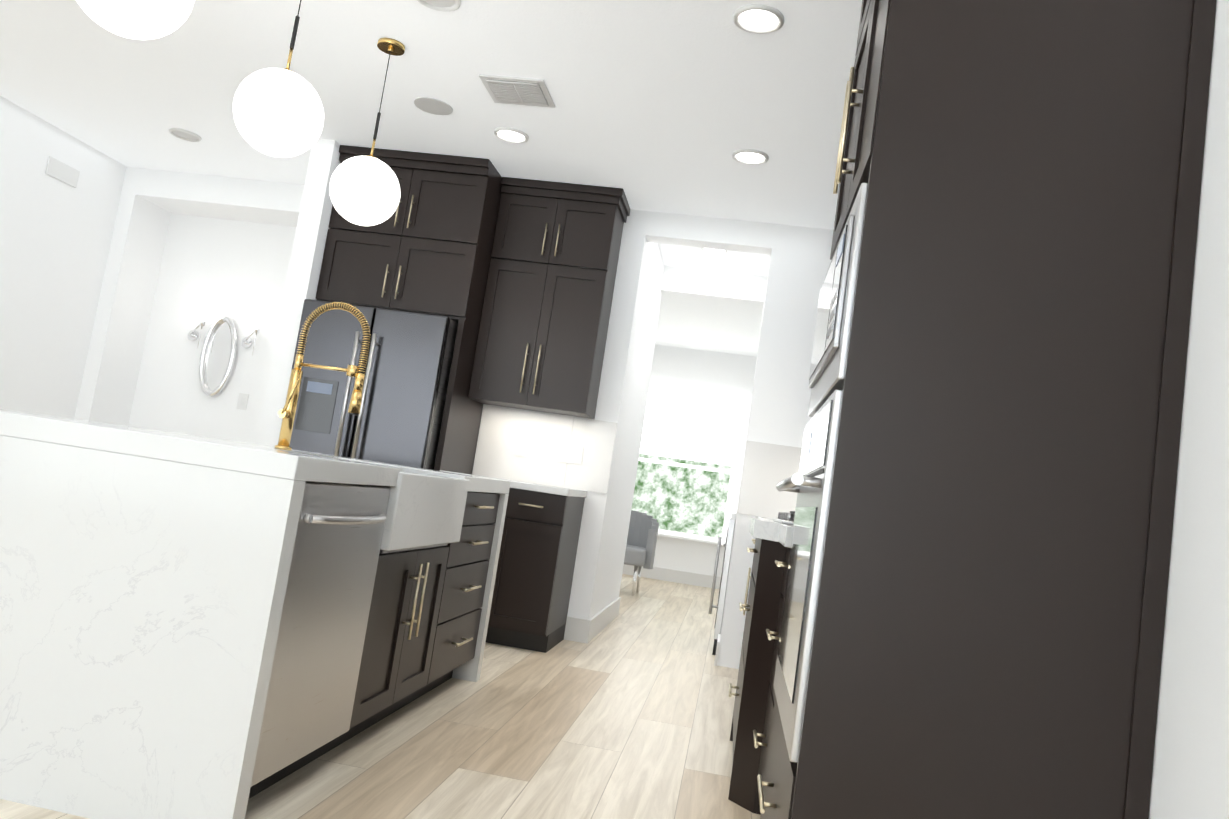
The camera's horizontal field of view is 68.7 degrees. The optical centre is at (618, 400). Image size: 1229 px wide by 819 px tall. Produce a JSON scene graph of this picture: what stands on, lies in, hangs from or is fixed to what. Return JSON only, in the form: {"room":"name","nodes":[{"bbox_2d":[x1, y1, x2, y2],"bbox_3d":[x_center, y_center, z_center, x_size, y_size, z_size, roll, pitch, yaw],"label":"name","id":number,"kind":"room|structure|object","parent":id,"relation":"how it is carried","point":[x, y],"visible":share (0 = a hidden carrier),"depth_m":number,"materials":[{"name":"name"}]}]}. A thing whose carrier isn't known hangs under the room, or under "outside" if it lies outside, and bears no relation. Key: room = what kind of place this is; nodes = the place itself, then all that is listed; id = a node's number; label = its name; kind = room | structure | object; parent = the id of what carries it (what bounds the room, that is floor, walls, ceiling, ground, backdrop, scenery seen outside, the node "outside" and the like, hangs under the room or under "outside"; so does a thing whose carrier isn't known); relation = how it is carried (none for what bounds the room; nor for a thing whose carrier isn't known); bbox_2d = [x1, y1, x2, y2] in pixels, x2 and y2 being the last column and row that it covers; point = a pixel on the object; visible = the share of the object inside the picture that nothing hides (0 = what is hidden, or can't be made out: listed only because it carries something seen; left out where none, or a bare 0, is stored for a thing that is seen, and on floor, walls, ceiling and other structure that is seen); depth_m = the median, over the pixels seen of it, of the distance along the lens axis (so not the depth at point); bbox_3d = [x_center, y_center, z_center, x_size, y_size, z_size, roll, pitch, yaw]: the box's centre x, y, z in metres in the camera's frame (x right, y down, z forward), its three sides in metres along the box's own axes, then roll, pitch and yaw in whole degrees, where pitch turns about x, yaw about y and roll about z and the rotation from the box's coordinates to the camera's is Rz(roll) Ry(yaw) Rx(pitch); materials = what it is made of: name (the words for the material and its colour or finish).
{"room":"kitchen","nodes":[
{"label":"kitchen","id":0,"kind":"room"},
{"bbox_2d":[0,574,760,818],"bbox_3d":[-2.003,1.114,3.894,9.800,0.100,14.500,8,-6,8],"label":"floor","id":1,"kind":"structure","parent":0,"point":[627,712],"depth_m":3.31,"materials":[{"name":"brown wood"}]},
{"bbox_2d":[0,425,508,818],"bbox_3d":[-1.346,0.657,3.245,1.396,0.860,2.098,8,-6,8],"label":"kitchen island","id":2,"kind":"object","parent":1,"relation":"on","point":[195,627],"depth_m":2.21,"materials":[{"name":"stone"}]},
{"bbox_2d":[28,413,339,468],"bbox_3d":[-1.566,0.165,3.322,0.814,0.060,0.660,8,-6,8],"label":"island countertop","id":3,"kind":"structure","parent":2,"relation":"on","point":[66,425],"depth_m":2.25,"materials":[{"name":"white stone"}]},
{"bbox_2d":[275,302,370,450],"bbox_3d":[-1.094,-0.089,3.337,0.301,0.580,0.110,8,-6,8],"label":"faucet","id":4,"kind":"object","parent":3,"relation":"on","point":[287,413],"visible":1,"depth_m":3.35,"materials":[{"name":"gold metal"}]},
{"bbox_2d":[279,299,457,469],"bbox_3d":[-1.466,0.388,5.373,0.870,1.780,0.842,8,-6,8],"label":"fridge","id":5,"kind":"object","parent":1,"relation":"on","point":[397,420],"visible":0.35,"depth_m":5.06,"materials":[{"name":"silver metal"}]},
{"bbox_2d":[315,145,501,473],"bbox_3d":[-1.371,-0.078,5.528,0.933,2.756,0.677,8,-6,8],"label":"cabinet","id":6,"kind":"object","parent":1,"relation":"on","point":[426,247],"visible":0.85,"depth_m":5.32,"materials":[{"name":"black wood"}]},
{"bbox_2d":[439,470,586,652],"bbox_3d":[-0.672,0.935,5.317,0.757,0.920,0.656,8,-6,8],"label":"base cabinet","id":7,"kind":"object","parent":1,"relation":"on","point":[535,572],"depth_m":5.03,"materials":[{"name":"black wood"}]},
{"bbox_2d":[624,510,658,595],"bbox_3d":[0.028,1.459,8.755,0.668,0.780,0.595,8,-6,8],"label":"chair","id":8,"kind":"object","parent":1,"relation":"on","point":[641,540],"visible":0.52,"depth_m":8.68,"materials":[{"name":"grey fabric"}]},
{"bbox_2d":[708,513,735,654],"bbox_3d":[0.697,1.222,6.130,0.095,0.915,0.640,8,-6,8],"label":"beverage cooler","id":9,"kind":"object","parent":1,"relation":"on","point":[724,576],"visible":0.94,"depth_m":5.84,"materials":[{"name":"silver metal"}]},
{"bbox_2d":[728,547,751,696],"bbox_3d":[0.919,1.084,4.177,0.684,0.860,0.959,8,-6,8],"label":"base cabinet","id":10,"kind":"object","parent":1,"relation":"on","point":[749,549],"depth_m":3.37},
{"bbox_2d":[728,539,779,809],"bbox_3d":[0.813,0.986,3.365,0.684,0.860,0.831,8,-6,8],"label":"base cabinet","id":11,"kind":"object","parent":1,"relation":"on","point":[753,711],"depth_m":2.97,"materials":[{"name":"black wood"}]},
{"bbox_2d":[749,516,793,546],"bbox_3d":[0.940,0.601,3.988,0.714,0.060,2.956,8,-6,8],"label":"countertop","id":12,"kind":"structure","parent":11,"relation":"on","point":[780,531],"depth_m":3.00,"materials":[{"name":"white stone"}]},
{"bbox_2d":[748,543,790,814],"bbox_3d":[0.763,0.908,2.670,0.604,0.860,0.389,8,-6,8],"label":"base cabinet","id":13,"kind":"object","parent":1,"relation":"on","point":[766,708],"depth_m":2.87,"materials":[{"name":"black wood"}]},
{"bbox_2d":[757,0,1216,818],"bbox_3d":[0.793,-0.101,2.167,0.700,2.756,0.829,8,-6,8],"label":"tall cabinet","id":14,"kind":"object","parent":1,"relation":"on","point":[981,484],"visible":1,"depth_m":1.75,"materials":[{"name":"black wood"}]},
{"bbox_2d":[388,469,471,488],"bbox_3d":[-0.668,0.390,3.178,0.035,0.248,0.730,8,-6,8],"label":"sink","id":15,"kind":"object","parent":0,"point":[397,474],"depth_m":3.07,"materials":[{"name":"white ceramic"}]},
{"bbox_2d":[0,0,861,356],"bbox_3d":[-1.589,-1.702,4.180,9.800,0.100,14.500,8,-6,8],"label":"ceiling","id":16,"kind":"structure","parent":0,"point":[668,106],"depth_m":4.45,"materials":[{"name":"white paint"}]},
{"bbox_2d":[76,0,194,39],"bbox_3d":[-1.226,-1.360,2.365,0.300,0.830,0.300,8,-6,8],"label":"pendant light","id":17,"kind":"object","parent":16,"relation":"hanging from","point":[143,19],"visible":1,"depth_m":2.29,"materials":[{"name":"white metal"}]},
{"bbox_2d":[168,128,201,141],"bbox_3d":[-2.716,-1.665,5.635,0.191,0.024,0.191,8,-6,8],"label":"ceiling speaker","id":18,"kind":"object","parent":16,"relation":"in","point":[184,134],"visible":0.96,"depth_m":5.63,"materials":[{"name":"white plastic"}]},
{"bbox_2d":[233,0,323,157],"bbox_3d":[-1.151,-1.266,3.176,0.300,0.830,0.300,8,-6,8],"label":"pendant light","id":19,"kind":"object","parent":16,"relation":"hanging from","point":[278,112],"visible":1,"depth_m":3.05,"materials":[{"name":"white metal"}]},
{"bbox_2d":[329,38,404,225],"bbox_3d":[-1.069,-1.175,3.957,0.300,0.830,0.300,8,-6,8],"label":"pendant light","id":20,"kind":"object","parent":16,"relation":"hanging from","point":[364,190],"visible":1,"depth_m":3.83,"materials":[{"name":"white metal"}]},
{"bbox_2d":[414,97,452,115],"bbox_3d":[-0.949,-1.509,4.615,0.200,0.006,0.200,8,-6,8],"label":"ceiling speaker","id":21,"kind":"object","parent":16,"relation":"attached to","point":[434,106],"visible":1,"depth_m":4.61,"materials":[{"name":"white plastic"}]},
{"bbox_2d":[416,0,460,11],"bbox_3d":[-0.714,-1.584,3.530,0.191,0.024,0.191,8,-6,8],"label":"recessed light","id":22,"kind":"object","parent":16,"relation":"in","point":[445,5],"visible":1,"depth_m":3.58,"materials":[{"name":"white"}]},
{"bbox_2d":[493,127,528,143],"bbox_3d":[-0.578,-1.430,4.845,0.191,0.024,0.191,8,-6,8],"label":"recessed light","id":23,"kind":"object","parent":16,"relation":"in","point":[511,135],"visible":0.96,"depth_m":4.84,"materials":[{"name":"white plastic"}]},
{"bbox_2d":[478,74,555,107],"bbox_3d":[-0.479,-1.467,4.281,0.310,0.019,0.280,8,-6,8],"label":"ceiling vent","id":24,"kind":"object","parent":16,"relation":"in","point":[518,91],"visible":1,"depth_m":4.25,"materials":[{"name":"white metal"}]},
{"bbox_2d":[701,248,727,254],"bbox_3d":[0.689,-1.081,6.449,0.191,0.024,0.191,8,-6,8],"label":"recessed light","id":25,"kind":"object","parent":16,"relation":"in","point":[714,251],"visible":0.62,"depth_m":6.49,"materials":[{"name":"white"}]},
{"bbox_2d":[732,149,768,164],"bbox_3d":[0.685,-1.263,4.661,0.191,0.024,0.191,8,-6,8],"label":"recessed light","id":26,"kind":"object","parent":16,"relation":"in","point":[750,157],"visible":0.96,"depth_m":4.66,"materials":[{"name":"white"}]},
{"bbox_2d":[733,4,783,33],"bbox_3d":[0.522,-1.420,3.349,0.191,0.024,0.191,8,-6,8],"label":"recessed light","id":27,"kind":"object","parent":16,"relation":"in","point":[758,19],"visible":1,"depth_m":3.35,"materials":[{"name":"white"}]},
{"bbox_2d":[0,0,1228,818],"bbox_3d":[-2.600,-0.410,4.054,8.286,2.760,14.400,8,-6,8],"label":"wall","id":28,"kind":"structure","parent":0,"point":[114,273],"depth_m":5.81,"materials":[{"name":"white paint"}]},
{"bbox_2d":[45,156,79,187],"bbox_3d":[-3.690,-1.514,5.969,0.012,0.120,0.270,8,-6,8],"label":"air vent","id":29,"kind":"object","parent":28,"relation":"in","point":[62,171],"visible":1,"depth_m":5.96,"materials":[{"name":"white plastic"}]},
{"bbox_2d":[188,299,210,347],"bbox_3d":[-3.145,-0.570,6.729,0.216,0.370,0.070,3,-8,43],"label":"sconce","id":30,"kind":"object","parent":28,"relation":"attached to","point":[193,335],"visible":0.98,"depth_m":6.67,"materials":[{"name":"white glass"}]},
{"bbox_2d":[199,316,237,396],"bbox_3d":[-2.990,-0.330,6.713,0.280,0.616,0.043,8,-6,8],"label":"oval mirror","id":31,"kind":"object","parent":28,"relation":"attached to","point":[218,354],"visible":0.98,"depth_m":6.71,"materials":[{"name":"silver metal"}]},
{"bbox_2d":[236,393,248,409],"bbox_3d":[-2.787,0.010,6.664,0.075,0.120,0.009,8,-6,8],"label":"light switch","id":32,"kind":"object","parent":28,"relation":"attached to","point":[242,401],"visible":1,"depth_m":6.66,"materials":[{"name":"white plastic"}]},
{"bbox_2d":[241,305,265,355],"bbox_3d":[-2.713,-0.513,6.666,0.216,0.370,0.070,3,-8,43],"label":"sconce","id":33,"kind":"object","parent":28,"relation":"attached to","point":[246,342],"visible":1,"depth_m":6.60,"materials":[{"name":"silver metal"}]},
{"bbox_2d":[472,405,616,493],"bbox_3d":[-0.470,0.307,5.707,0.877,0.451,0.007,8,-6,8],"label":"tile backsplash","id":34,"kind":"structure","parent":28,"relation":"attached to","point":[500,427],"depth_m":5.70,"materials":[{"name":"white tile"}]},
{"bbox_2d":[556,442,583,463],"bbox_3d":[-0.304,0.335,5.673,0.160,0.120,0.009,8,-6,8],"label":"light switch","id":35,"kind":"object","parent":34,"relation":"attached to","point":[569,453],"visible":1,"depth_m":5.67,"materials":[{"name":"white plastic"}]},
{"bbox_2d":[468,177,629,418],"bbox_3d":[-0.419,-0.629,5.610,0.761,1.381,0.386,8,-6,8],"label":"upper cabinet","id":36,"kind":"object","parent":28,"relation":"attached to","point":[544,324],"visible":1,"depth_m":5.46,"materials":[{"name":"black wood"}]},
{"bbox_2d":[583,597,620,643],"bbox_3d":[-0.092,1.512,6.250,0.016,0.140,1.476,8,-6,8],"label":"baseboard","id":37,"kind":"structure","parent":28,"relation":"attached to","point":[599,621],"depth_m":6.01,"materials":[{"name":"white wood"}]},
{"bbox_2d":[622,564,720,588],"bbox_3d":[-0.170,1.942,10.606,4.486,0.140,0.016,8,-6,8],"label":"baseboard","id":38,"kind":"structure","parent":28,"relation":"attached to","point":[671,575],"depth_m":10.47,"materials":[{"name":"white wood"}]},
{"bbox_2d":[631,391,743,544],"bbox_3d":[0.640,0.769,10.614,1.510,1.675,0.070,8,-6,8],"label":"window","id":39,"kind":"structure","parent":28,"relation":"in","point":[684,482],"depth_m":10.58,"materials":[{"name":"white"}]},
{"bbox_2d":[714,634,720,665],"bbox_3d":[0.617,1.548,5.585,0.016,0.140,0.356,8,-6,8],"label":"baseboard","id":40,"kind":"structure","parent":28,"relation":"attached to","point":[719,635],"depth_m":5.41,"materials":[{"name":"white wood"}]},
{"bbox_2d":[737,440,801,517],"bbox_3d":[1.137,0.520,5.472,0.768,0.451,0.007,8,-6,8],"label":"tile backsplash","id":41,"kind":"structure","parent":28,"relation":"attached to","point":[768,468],"depth_m":5.50,"materials":[{"name":"white tile"}]}
]}

